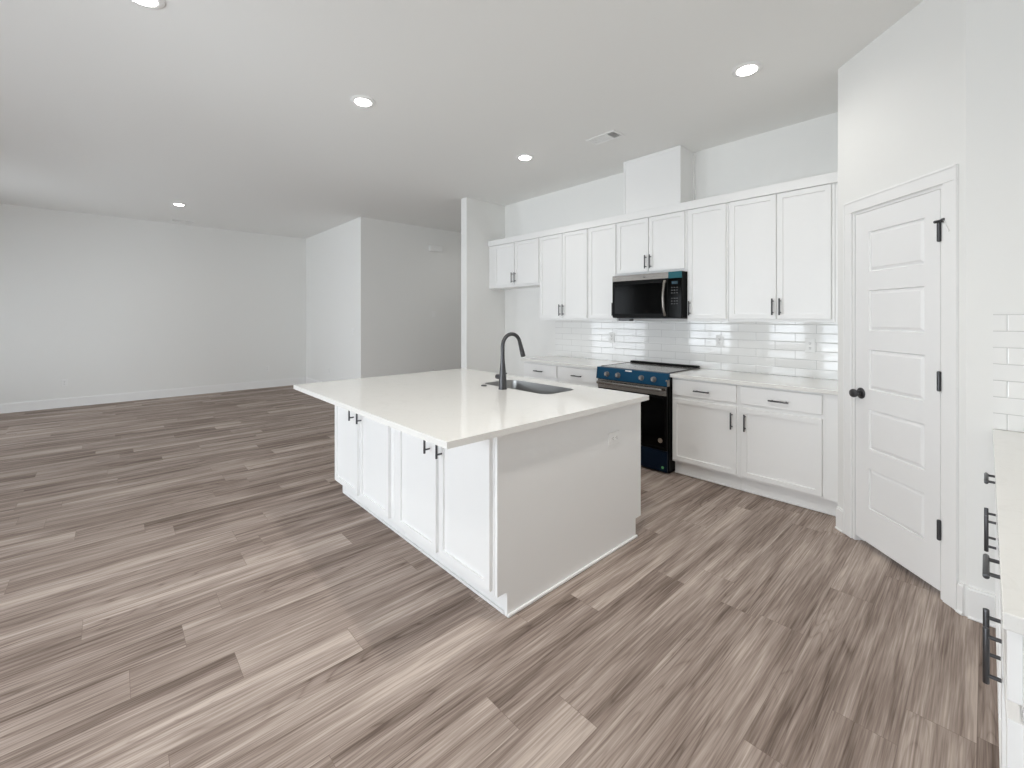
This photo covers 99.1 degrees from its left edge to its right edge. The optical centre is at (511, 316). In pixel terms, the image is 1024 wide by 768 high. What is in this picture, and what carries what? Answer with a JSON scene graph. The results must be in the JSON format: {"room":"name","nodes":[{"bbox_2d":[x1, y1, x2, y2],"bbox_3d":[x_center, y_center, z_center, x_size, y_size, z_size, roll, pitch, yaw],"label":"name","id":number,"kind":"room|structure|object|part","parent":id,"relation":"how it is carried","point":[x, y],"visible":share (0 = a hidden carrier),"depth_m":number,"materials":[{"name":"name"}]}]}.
{"room":"kitchen","nodes":[
{"label":"kitchen","id":0,"kind":"room"},
{"bbox_2d":[0,203,305,403],"bbox_3d":[-6.681,-0.123,7.326,6.296,3.107,0.110,0,0,-43],"label":"wall","id":1,"kind":"structure","parent":0,"point":[102,304],"depth_m":7.48,"materials":[{"name":"white paint"}]},
{"bbox_2d":[61,379,67,386],"bbox_3d":[-7.068,1.042,6.890,0.074,0.118,0.008,0,0,-43],"label":"electrical outlet","id":2,"kind":"object","parent":1,"relation":"attached to","point":[64,382],"visible":1,"depth_m":6.89,"materials":[{"name":"white plastic"}]},
{"bbox_2d":[0,377,304,413],"bbox_3d":[-6.636,1.357,7.277,6.036,0.144,0.022,0,0,-43],"label":"baseboard","id":3,"kind":"structure","parent":1,"relation":"attached to","point":[143,395],"depth_m":7.48,"materials":[{"name":"white paint"}]},
{"bbox_2d":[306,217,366,381],"bbox_3d":[-3.427,-0.123,8.356,0.110,3.107,2.777,0,0,-43],"label":"wall","id":4,"kind":"structure","parent":0,"point":[336,257],"depth_m":8.01,"materials":[{"name":"white paint"}]},
{"bbox_2d":[305,377,320,383],"bbox_3d":[-3.470,1.357,8.304,0.022,0.144,2.756,0,0,-43],"label":"baseboard","id":5,"kind":"structure","parent":4,"relation":"attached to","point":[308,380],"depth_m":9.10,"materials":[{"name":"white paint"}]},
{"bbox_2d":[367,218,460,377],"bbox_3d":[-1.006,-0.123,8.769,4.014,3.107,0.110,0,0,-43],"label":"wall","id":6,"kind":"structure","parent":0,"point":[407,281],"depth_m":7.94,"materials":[{"name":"white paint"}]},
{"bbox_2d":[429,245,442,251],"bbox_3d":[-1.441,-1.293,8.258,0.276,0.116,0.055,0,0,-43],"label":"door chime","id":7,"kind":"object","parent":6,"relation":"attached to","point":[433,248],"visible":1,"depth_m":8.23,"materials":[{"name":"white plastic"}]},
{"bbox_2d":[0,0,922,238],"bbox_3d":[-1.565,-1.727,4.806,10.420,0.100,10.745,0,0,-43],"label":"ceiling","id":8,"kind":"structure","parent":0,"point":[241,114],"depth_m":3.25,"materials":[{"name":"white paint"}]},
{"bbox_2d":[130,0,164,8],"bbox_3d":[-1.931,-1.665,2.279,0.188,0.022,0.188,0,0,-43],"label":"recessed light","id":9,"kind":"object","parent":8,"relation":"in","point":[151,4],"visible":1,"depth_m":2.31,"materials":[{"name":"white plastic"}]},
{"bbox_2d":[171,202,186,205],"bbox_3d":[-4.943,-1.665,6.476,0.188,0.022,0.188,0,0,-43],"label":"recessed light","id":10,"kind":"object","parent":8,"relation":"in","point":[173,203],"visible":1,"depth_m":6.43,"materials":[{"name":"white plastic"}]},
{"bbox_2d":[171,219,195,223],"bbox_3d":[-5.743,-1.673,7.624,0.340,0.008,0.160,0,0,-43],"label":"ceiling vent","id":11,"kind":"object","parent":8,"relation":"in","point":[171,219],"visible":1,"depth_m":7.63,"materials":[{"name":"white plastic"}]},
{"bbox_2d":[350,95,375,106],"bbox_3d":[-1.157,-1.665,3.387,0.188,0.022,0.188,0,0,-43],"label":"recessed light","id":12,"kind":"object","parent":8,"relation":"in","point":[359,100],"visible":1,"depth_m":3.36,"materials":[{"name":"white plastic"}]},
{"bbox_2d":[516,154,533,160],"bbox_3d":[0.137,-1.665,4.573,0.188,0.022,0.188,0,0,-43],"label":"recessed light","id":13,"kind":"object","parent":8,"relation":"in","point":[524,157],"visible":1,"depth_m":4.54,"materials":[{"name":"white plastic"}]},
{"bbox_2d":[586,130,624,145],"bbox_3d":[0.867,-1.672,4.077,0.170,0.009,0.320,0,0,-43],"label":"ceiling vent","id":14,"kind":"object","parent":8,"relation":"in","point":[611,135],"visible":1,"depth_m":4.06,"materials":[{"name":"white plastic"}]},
{"bbox_2d":[731,61,762,76],"bbox_3d":[1.589,-1.665,2.950,0.188,0.022,0.188,0,0,-43],"label":"recessed light","id":15,"kind":"object","parent":8,"relation":"in","point":[749,68],"visible":1,"depth_m":2.92,"materials":[{"name":"white plastic"}]},
{"bbox_2d":[461,197,504,372],"bbox_3d":[0.622,-0.123,7.348,3.539,3.107,0.129,0,0,-43],"label":"wall","id":16,"kind":"structure","parent":0,"point":[482,307],"depth_m":6.26,"materials":[{"name":"white paint"}]},
{"bbox_2d":[0,385,999,767],"bbox_3d":[-1.708,1.480,4.674,10.810,0.100,10.745,0,0,-43],"label":"floor","id":17,"kind":"structure","parent":0,"point":[189,581],"depth_m":2.00,"materials":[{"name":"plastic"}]},
{"bbox_2d":[335,405,404,537],"bbox_3d":[-0.976,0.988,3.229,0.400,0.882,0.981,0,0,-43],"label":"base cabinet","id":18,"kind":"object","parent":17,"relation":"on","point":[364,447],"visible":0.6,"depth_m":3.07,"materials":[{"name":"white paint"}]},
{"bbox_3d":[-1.256,0.927,3.312,0.020,0.730,0.430,0,0,-43],"label":"door","id":19,"kind":"part","parent":18,"relation":"part of","materials":[{"name":"white paint"}]},
{"bbox_3d":[-0.933,0.927,2.961,0.020,0.730,0.436,0,0,-43],"label":"door","id":20,"kind":"part","parent":18,"relation":"part of","materials":[{"name":"white paint"}]},
{"bbox_2d":[395,429,503,614],"bbox_3d":[-0.312,0.988,2.506,0.400,0.882,0.979,0,0,-43],"label":"base cabinet","id":21,"kind":"object","parent":17,"relation":"on","point":[445,498],"visible":0.52,"depth_m":2.30,"materials":[{"name":"white paint"}]},
{"bbox_3d":[-0.557,0.927,2.552,0.020,0.730,0.433,0,0,-43],"label":"door","id":22,"kind":"part","parent":21,"relation":"part of","materials":[{"name":"white paint"}]},
{"bbox_3d":[-0.473,0.685,2.416,0.040,0.137,0.012,0,0,-43],"label":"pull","id":23,"kind":"part","parent":21,"relation":"part of","materials":[{"name":"grey metal"}]},
{"bbox_3d":[-0.391,0.685,2.327,0.040,0.137,0.012,0,0,-43],"label":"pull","id":24,"kind":"part","parent":21,"relation":"part of","materials":[{"name":"grey metal"}]},
{"bbox_3d":[-0.244,0.927,2.211,0.020,0.730,0.429,0,0,-43],"label":"door","id":25,"kind":"part","parent":21,"relation":"part of","materials":[{"name":"white paint"}]},
{"bbox_2d":[343,402,640,617],"bbox_3d":[-0.284,0.988,3.190,1.246,0.882,2.019,0,0,-43],"label":"kitchen island","id":26,"kind":"object","parent":17,"relation":"on","point":[566,499],"visible":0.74,"depth_m":2.35,"materials":[{"name":"white paint"}]},
{"bbox_2d":[294,368,648,448],"bbox_3d":[-0.378,0.531,3.094,1.589,0.030,2.057,0,0,-43],"label":"island countertop","id":27,"kind":"structure","parent":26,"relation":"on","point":[447,409],"depth_m":2.63,"materials":[{"name":"white stone"}]},
{"bbox_2d":[495,332,525,389],"bbox_3d":[-0.009,0.314,3.195,0.251,0.405,0.099,0,0,-43],"label":"kitchen faucet","id":28,"kind":"object","parent":27,"relation":"on","point":[501,376],"visible":1,"depth_m":3.11,"materials":[{"name":"grey metal"}]},
{"bbox_2d":[485,380,572,393],"bbox_3d":[0.114,0.635,3.250,0.328,0.236,0.696,0,0,-43],"label":"sink","id":29,"kind":"object","parent":27,"relation":"in","point":[538,388],"visible":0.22,"depth_m":3.42,"materials":[{"name":"silver metal"}]},
{"bbox_3d":[0.384,0.988,2.464,1.246,0.882,0.020,0,0,-43],"label":"panel","id":30,"kind":"part","parent":26,"relation":"part of","materials":[{"name":"white paint"}]},
{"bbox_3d":[0.396,1.421,2.453,1.133,0.016,0.013,0,0,-43],"label":"shoe moulding","id":31,"kind":"part","parent":26,"relation":"part of","materials":[{"name":"white paint"}]},
{"bbox_2d":[608,430,619,445],"bbox_3d":[0.625,0.738,2.665,0.118,0.074,0.008,0,0,-43],"label":"electrical outlet","id":32,"kind":"object","parent":26,"relation":"attached to","point":[613,437],"visible":1,"depth_m":2.66,"materials":[{"name":"white plastic"}]},
{"bbox_2d":[524,361,558,381],"bbox_3d":[0.539,0.988,5.393,0.658,0.882,0.568,0,0,-43],"label":"base cabinet","id":33,"kind":"object","parent":17,"relation":"on","point":[549,372],"visible":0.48,"depth_m":5.17,"materials":[{"name":"white paint"}]},
{"bbox_3d":[0.333,1.014,5.206,0.020,0.556,0.536,0,0,-43],"label":"door","id":34,"kind":"part","parent":33,"relation":"part of","materials":[{"name":"white paint"}]},
{"bbox_2d":[558,365,597,387],"bbox_3d":[0.934,0.988,4.963,0.658,0.882,0.597,0,0,-43],"label":"base cabinet","id":35,"kind":"object","parent":17,"relation":"on","point":[566,374],"visible":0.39,"depth_m":4.77,"materials":[{"name":"white paint"}]},
{"bbox_2d":[521,356,625,368],"bbox_3d":[0.743,0.531,5.183,0.644,0.030,1.183,0,0,-43],"label":"countertop","id":36,"kind":"structure","parent":35,"relation":"on","point":[555,360],"depth_m":5.05,"materials":[{"name":"white stone"}]},
{"bbox_3d":[0.726,1.014,4.778,0.020,0.556,0.560,0,0,-43],"label":"door","id":37,"kind":"part","parent":35,"relation":"part of","materials":[{"name":"white paint"}]},
{"bbox_2d":[596,360,699,472],"bbox_3d":[1.370,0.960,4.428,0.715,0.940,0.778,0,0,-43],"label":"electric range","id":38,"kind":"object","parent":17,"relation":"on","point":[653,379],"visible":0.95,"depth_m":4.07,"materials":[{"name":"black metal"}]},
{"bbox_3d":[1.117,0.663,4.207,0.043,0.030,0.713,0,0,-43],"label":"handle","id":39,"kind":"part","parent":38,"relation":"part of","materials":[{"name":"silver metal"}]},
{"bbox_3d":[1.154,0.925,4.230,0.033,0.585,0.756,0,0,-43],"label":"oven door","id":40,"kind":"part","parent":38,"relation":"part of","materials":[{"name":"black ceramic"}]},
{"bbox_3d":[1.155,0.570,4.231,0.071,0.116,0.776,0,0,-43],"label":"control panel","id":41,"kind":"part","parent":38,"relation":"part of","materials":[{"name":"blue"}]},
{"bbox_2d":[603,362,699,373],"bbox_3d":[1.408,0.516,4.464,0.610,0.014,0.768,0,0,-43],"label":"cooktop","id":42,"kind":"object","parent":38,"relation":"in","point":[670,368],"depth_m":4.40,"materials":[{"name":"grey glass"}]},
{"bbox_3d":[1.155,1.316,4.231,0.031,0.189,0.756,0,0,-43],"label":"storage drawer","id":43,"kind":"part","parent":38,"relation":"part of","materials":[{"name":"blue metal"}]},
{"bbox_3d":[1.609,0.499,4.648,0.055,0.018,0.768,0,0,-43],"label":"vent rail","id":44,"kind":"part","parent":38,"relation":"part of","materials":[{"name":"black metal"}]},
{"bbox_2d":[672,377,741,489],"bbox_3d":[1.858,0.988,3.958,0.658,0.882,0.574,0,0,-43],"label":"base cabinet","id":45,"kind":"object","parent":17,"relation":"on","point":[705,414],"visible":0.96,"depth_m":3.75,"materials":[{"name":"white paint"}]},
{"bbox_3d":[1.651,0.633,3.771,0.020,0.140,0.546,0,0,-43],"label":"drawer","id":46,"kind":"part","parent":45,"relation":"part of","materials":[{"name":"white paint"}]},
{"bbox_3d":[1.651,1.014,3.771,0.020,0.556,0.546,0,0,-43],"label":"door","id":47,"kind":"part","parent":45,"relation":"part of","materials":[{"name":"white paint"}]},
{"bbox_2d":[670,368,837,394],"bbox_3d":[2.095,0.531,3.711,0.644,0.030,1.262,0,0,-43],"label":"countertop","id":48,"kind":"structure","parent":45,"relation":"on","point":[805,384],"depth_m":3.60,"materials":[{"name":"white stone"}]},
{"bbox_2d":[739,385,826,513],"bbox_3d":[2.250,0.988,3.531,0.658,0.882,0.583,0,0,-43],"label":"base cabinet","id":49,"kind":"object","parent":17,"relation":"on","point":[782,431],"visible":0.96,"depth_m":3.33,"materials":[{"name":"white paint"}]},
{"bbox_3d":[1.863,0.850,3.495,0.040,0.137,0.012,0,0,-43],"label":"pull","id":50,"kind":"part","parent":49,"relation":"part of","materials":[{"name":"grey metal"}]},
{"bbox_3d":[2.026,0.645,3.318,0.040,0.012,0.137,0,0,-43],"label":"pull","id":51,"kind":"part","parent":49,"relation":"part of","materials":[{"name":"grey metal"}]},
{"bbox_3d":[2.049,0.633,3.338,0.020,0.140,0.542,0,0,-43],"label":"drawer","id":52,"kind":"part","parent":49,"relation":"part of","materials":[{"name":"white paint"}]},
{"bbox_3d":[2.049,1.014,3.338,0.020,0.556,0.542,0,0,-43],"label":"door","id":53,"kind":"part","parent":49,"relation":"part of","materials":[{"name":"white paint"}]},
{"bbox_2d":[825,394,837,515],"bbox_3d":[2.314,0.988,3.124,0.080,0.882,0.102,0,0,-43],"label":"strip","id":54,"kind":"object","parent":17,"relation":"on","point":[831,401],"visible":0.56,"depth_m":3.11,"materials":[{"name":"white paint"}]},
{"bbox_2d":[984,472,997,694],"bbox_3d":[2.092,0.988,1.485,0.880,0.882,0.658,0,0,-43],"label":"base cabinet","id":55,"kind":"object","parent":17,"relation":"on","point":[987,537],"visible":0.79,"depth_m":1.68,"materials":[{"name":"white paint"}]},
{"bbox_3d":[1.880,0.636,1.716,0.137,0.012,0.032,0,0,-43],"label":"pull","id":56,"kind":"part","parent":55,"relation":"part of","materials":[{"name":"grey metal"}]},
{"bbox_3d":[1.842,0.838,1.681,0.012,0.137,0.032,0,0,-43],"label":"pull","id":57,"kind":"part","parent":55,"relation":"part of","materials":[{"name":"grey metal"}]},
{"bbox_3d":[1.917,0.838,1.750,0.012,0.137,0.032,0,0,-43],"label":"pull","id":58,"kind":"part","parent":55,"relation":"part of","materials":[{"name":"grey metal"}]},
{"bbox_3d":[2.053,1.014,1.839,0.417,0.556,0.020,0,0,-43],"label":"door","id":59,"kind":"part","parent":55,"relation":"part of","materials":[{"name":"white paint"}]},
{"bbox_3d":[1.742,1.014,1.553,0.417,0.556,0.020,0,0,-43],"label":"door","id":60,"kind":"part","parent":55,"relation":"part of","materials":[{"name":"white paint"}]},
{"bbox_2d":[982,552,1023,767],"bbox_3d":[1.423,0.988,0.871,0.932,0.882,0.658,0,0,-43],"label":"base cabinet","id":61,"kind":"object","parent":17,"relation":"on","point":[1010,657],"visible":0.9,"depth_m":0.82,"materials":[{"name":"white paint"}]},
{"bbox_3d":[1.219,0.636,1.108,0.137,0.012,0.032,0,0,-43],"label":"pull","id":62,"kind":"part","parent":61,"relation":"part of","materials":[{"name":"grey metal"}]},
{"bbox_3d":[1.181,0.838,1.073,0.012,0.137,0.032,0,0,-43],"label":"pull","id":63,"kind":"part","parent":61,"relation":"part of","materials":[{"name":"grey metal"}]},
{"bbox_3d":[1.256,0.838,1.143,0.012,0.137,0.032,0,0,-43],"label":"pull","id":64,"kind":"part","parent":61,"relation":"part of","materials":[{"name":"grey metal"}]},
{"bbox_3d":[1.398,1.014,1.237,0.433,0.556,0.020,0,0,-43],"label":"door","id":65,"kind":"part","parent":61,"relation":"part of","materials":[{"name":"white paint"}]},
{"bbox_2d":[993,429,1023,635],"bbox_3d":[1.760,0.531,1.155,1.856,0.030,0.644,0,0,-43],"label":"countertop","id":66,"kind":"structure","parent":61,"relation":"on","point":[1008,446],"depth_m":1.10,"materials":[{"name":"white stone"}]},
{"bbox_3d":[1.075,1.014,0.940,0.433,0.556,0.020,0,0,-43],"label":"door","id":67,"kind":"part","parent":61,"relation":"part of","materials":[{"name":"white paint"}]},
{"bbox_3d":[1.236,0.633,1.089,0.872,0.140,0.020,0,0,-43],"label":"drawer","id":68,"kind":"part","parent":61,"relation":"part of","materials":[{"name":"white paint"}]},
{"bbox_2d":[505,112,837,379],"bbox_3d":[1.665,-0.123,4.739,0.110,3.107,5.125,0,0,-43],"label":"wall","id":69,"kind":"structure","parent":0,"point":[809,148],"depth_m":4.44,"materials":[{"name":"white paint"}]},
{"bbox_2d":[489,238,539,289],"bbox_3d":[0.105,-0.717,6.080,0.368,0.610,1.032,0,0,-43],"label":"upper cabinet","id":70,"kind":"object","parent":69,"relation":"attached to","point":[516,265],"visible":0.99,"depth_m":5.94,"materials":[{"name":"white paint"}]},
{"bbox_3d":[-0.103,-0.726,6.109,0.020,0.577,0.404,0,0,-43],"label":"door","id":71,"kind":"part","parent":70,"relation":"part of","materials":[{"name":"white paint"}]},
{"bbox_3d":[0.195,-0.726,5.784,0.020,0.577,0.450,0,0,-43],"label":"door","id":72,"kind":"part","parent":70,"relation":"part of","materials":[{"name":"white paint"}]},
{"bbox_2d":[488,172,837,246],"bbox_3d":[1.203,-1.061,4.912,0.332,0.078,4.240,0,0,-43],"label":"fascia","id":73,"kind":"object","parent":70,"relation":"on","point":[830,178],"visible":0.5,"depth_m":4.14,"materials":[{"name":"white paint"}]},
{"bbox_2d":[623,145,694,213],"bbox_3d":[1.531,-1.357,4.585,0.291,0.637,0.662,0,0,-43],"label":"chase","id":74,"kind":"object","parent":73,"relation":"on","point":[666,177],"visible":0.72,"depth_m":4.43,"materials":[{"name":"white paint"}]},
{"bbox_2d":[540,229,588,320],"bbox_3d":[0.717,-0.490,5.415,0.368,1.064,0.772,0,0,-43],"label":"upper cabinet","id":75,"kind":"object","parent":69,"relation":"attached to","point":[564,257],"visible":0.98,"depth_m":5.29,"materials":[{"name":"white paint"}]},
{"bbox_3d":[0.489,-0.499,5.465,0.020,1.031,0.374,0,0,-43],"label":"door","id":76,"kind":"part","parent":75,"relation":"part of","materials":[{"name":"white paint"}]},
{"bbox_3d":[0.746,-0.499,5.185,0.020,1.031,0.370,0,0,-43],"label":"door","id":77,"kind":"part","parent":75,"relation":"part of","materials":[{"name":"white paint"}]},
{"bbox_2d":[589,223,618,320],"bbox_3d":[1.110,-0.490,4.987,0.368,1.064,0.386,0,0,-43],"label":"upper cabinet","id":78,"kind":"object","parent":69,"relation":"attached to","point":[602,239],"visible":0.45,"depth_m":4.89,"materials":[{"name":"white paint"}]},
{"bbox_2d":[617,211,686,275],"bbox_3d":[1.506,-0.730,4.555,0.368,0.584,0.782,0,0,-43],"label":"upper cabinet","id":79,"kind":"object","parent":69,"relation":"attached to","point":[656,244],"visible":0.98,"depth_m":4.43,"materials":[{"name":"white paint"}]},
{"bbox_3d":[1.275,-0.740,4.609,0.020,0.550,0.369,0,0,-43],"label":"door","id":80,"kind":"part","parent":79,"relation":"part of","materials":[{"name":"white paint"}]},
{"bbox_2d":[612,271,686,320],"bbox_3d":[1.471,-0.196,4.523,0.444,0.481,0.774,0,0,-43],"label":"microwave oven","id":81,"kind":"object","parent":79,"relation":"attached to","point":[663,295],"visible":0.98,"depth_m":4.35,"materials":[{"name":"black metal"}]},
{"bbox_3d":[1.323,-0.405,4.429,0.012,0.060,0.712,0,0,-43],"label":"vent trim","id":82,"kind":"part","parent":81,"relation":"part of","materials":[{"name":"silver metal"}]},
{"bbox_3d":[1.297,-0.184,4.458,0.012,0.376,0.634,0,0,-43],"label":"door","id":83,"kind":"part","parent":81,"relation":"part of","materials":[{"name":"black glass"}]},
{"bbox_3d":[1.474,-0.183,4.232,0.056,0.349,0.028,0,0,-31],"label":"handle","id":84,"kind":"part","parent":81,"relation":"part of","materials":[{"name":"silver metal"}]},
{"bbox_3d":[1.559,-0.183,4.173,0.012,0.375,0.137,0,0,-43],"label":"control panel","id":85,"kind":"part","parent":81,"relation":"part of","materials":[{"name":"black glass"}]},
{"bbox_3d":[1.533,-0.740,4.328,0.020,0.550,0.375,0,0,-43],"label":"door","id":86,"kind":"part","parent":79,"relation":"part of","materials":[{"name":"white paint"}]},
{"bbox_2d":[555,320,837,379],"bbox_3d":[1.669,0.279,4.646,0.008,0.471,3.216,0,0,-43],"label":"tile backsplash","id":87,"kind":"structure","parent":69,"relation":"attached to","point":[776,348],"depth_m":4.30,"materials":[{"name":"white tile"}]},
{"bbox_2d":[609,333,613,342],"bbox_3d":[1.180,0.244,5.165,0.008,0.118,0.074,0,0,-43],"label":"electrical outlet","id":88,"kind":"object","parent":87,"relation":"attached to","point":[611,335],"visible":1,"depth_m":5.16,"materials":[{"name":"white plastic"}]},
{"bbox_2d":[716,335,723,346],"bbox_3d":[2.022,0.236,4.248,0.008,0.118,0.074,0,0,-43],"label":"electrical outlet","id":89,"kind":"object","parent":87,"relation":"attached to","point":[719,338],"visible":1,"depth_m":4.24,"materials":[{"name":"white plastic"}]},
{"bbox_2d":[805,339,814,352],"bbox_3d":[2.527,0.244,3.699,0.008,0.118,0.074,0,0,-43],"label":"electrical outlet","id":90,"kind":"object","parent":87,"relation":"attached to","point":[809,343],"visible":1,"depth_m":3.69,"materials":[{"name":"white plastic"}]},
{"bbox_2d":[687,203,728,321],"bbox_3d":[1.900,-0.490,4.127,0.368,1.064,0.378,0,0,-43],"label":"upper cabinet","id":91,"kind":"object","parent":69,"relation":"attached to","point":[707,227],"visible":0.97,"depth_m":4.03,"materials":[{"name":"white paint"}]},
{"bbox_2d":[729,183,837,321],"bbox_3d":[2.326,-0.490,3.663,0.368,1.064,0.878,0,0,-43],"label":"upper cabinet","id":92,"kind":"object","parent":69,"relation":"attached to","point":[782,245],"depth_m":3.56,"materials":[{"name":"white paint"}]},
{"bbox_3d":[2.065,-0.499,3.750,0.020,1.031,0.368,0,0,-43],"label":"door","id":93,"kind":"part","parent":92,"relation":"part of","materials":[{"name":"white paint"}]},
{"bbox_3d":[2.153,-0.084,3.608,0.040,0.137,0.012,0,0,-43],"label":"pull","id":94,"kind":"part","parent":92,"relation":"part of","materials":[{"name":"grey metal"}]},
{"bbox_3d":[2.190,-0.084,3.569,0.040,0.137,0.012,0,0,-43],"label":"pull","id":95,"kind":"part","parent":92,"relation":"part of","materials":[{"name":"grey metal"}]},
{"bbox_3d":[2.319,-0.499,3.473,0.020,1.031,0.365,0,0,-43],"label":"door","id":96,"kind":"part","parent":92,"relation":"part of","materials":[{"name":"white paint"}]},
{"bbox_3d":[2.511,-0.490,3.303,0.026,1.064,0.098,0,0,-43],"label":"filler strip","id":97,"kind":"part","parent":92,"relation":"part of","materials":[{"name":"white wood"}]},
{"bbox_2d":[838,0,965,615],"bbox_3d":[2.242,-0.123,2.516,0.110,3.107,0.869,0,0,2],"label":"wall","id":98,"kind":"structure","parent":0,"point":[902,97],"depth_m":2.41,"materials":[{"name":"white paint"}]},
{"bbox_2d":[835,506,842,532],"bbox_3d":[2.193,1.355,2.918,0.022,0.150,0.066,0,0,2],"label":"baseboard","id":99,"kind":"structure","parent":98,"relation":"attached to","point":[839,511],"depth_m":2.92,"materials":[{"name":"white paint"}]},
{"bbox_2d":[849,189,948,590],"bbox_3d":[2.171,0.372,2.466,0.099,2.041,0.653,0,0,2],"label":"door","id":100,"kind":"structure","parent":98,"relation":"in","point":[897,393],"depth_m":2.45,"materials":[{"name":"white paint"}]},
{"bbox_3d":[2.165,0.479,2.745,0.063,0.068,0.068,0,0,2],"label":"knob","id":101,"kind":"part","parent":100,"relation":"part of","materials":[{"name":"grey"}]},
{"bbox_2d":[843,164,958,609],"bbox_3d":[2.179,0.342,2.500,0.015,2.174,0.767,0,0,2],"label":"trim","id":102,"kind":"structure","parent":98,"relation":"attached to","point":[948,176],"depth_m":2.17,"materials":[{"name":"white paint"}]},
{"bbox_2d":[966,0,1023,616],"bbox_3d":[2.457,-0.123,1.852,0.110,3.107,0.732,0,0,-43],"label":"wall","id":103,"kind":"structure","parent":0,"point":[994,28],"depth_m":2.03,"materials":[{"name":"white paint"}]},
{"bbox_2d":[955,581,995,627],"bbox_3d":[2.189,1.355,2.060,0.043,0.150,0.136,0,0,-43],"label":"baseboard","id":104,"kind":"structure","parent":103,"relation":"attached to","point":[978,599],"depth_m":2.05,"materials":[{"name":"white paint"}]},
{"bbox_2d":[993,312,1023,431],"bbox_3d":[2.442,0.247,1.780,0.008,0.536,0.643,0,0,-43],"label":"tile backsplash","id":105,"kind":"structure","parent":103,"relation":"attached to","point":[1008,327],"depth_m":1.98,"materials":[{"name":"white tile"}]}
]}

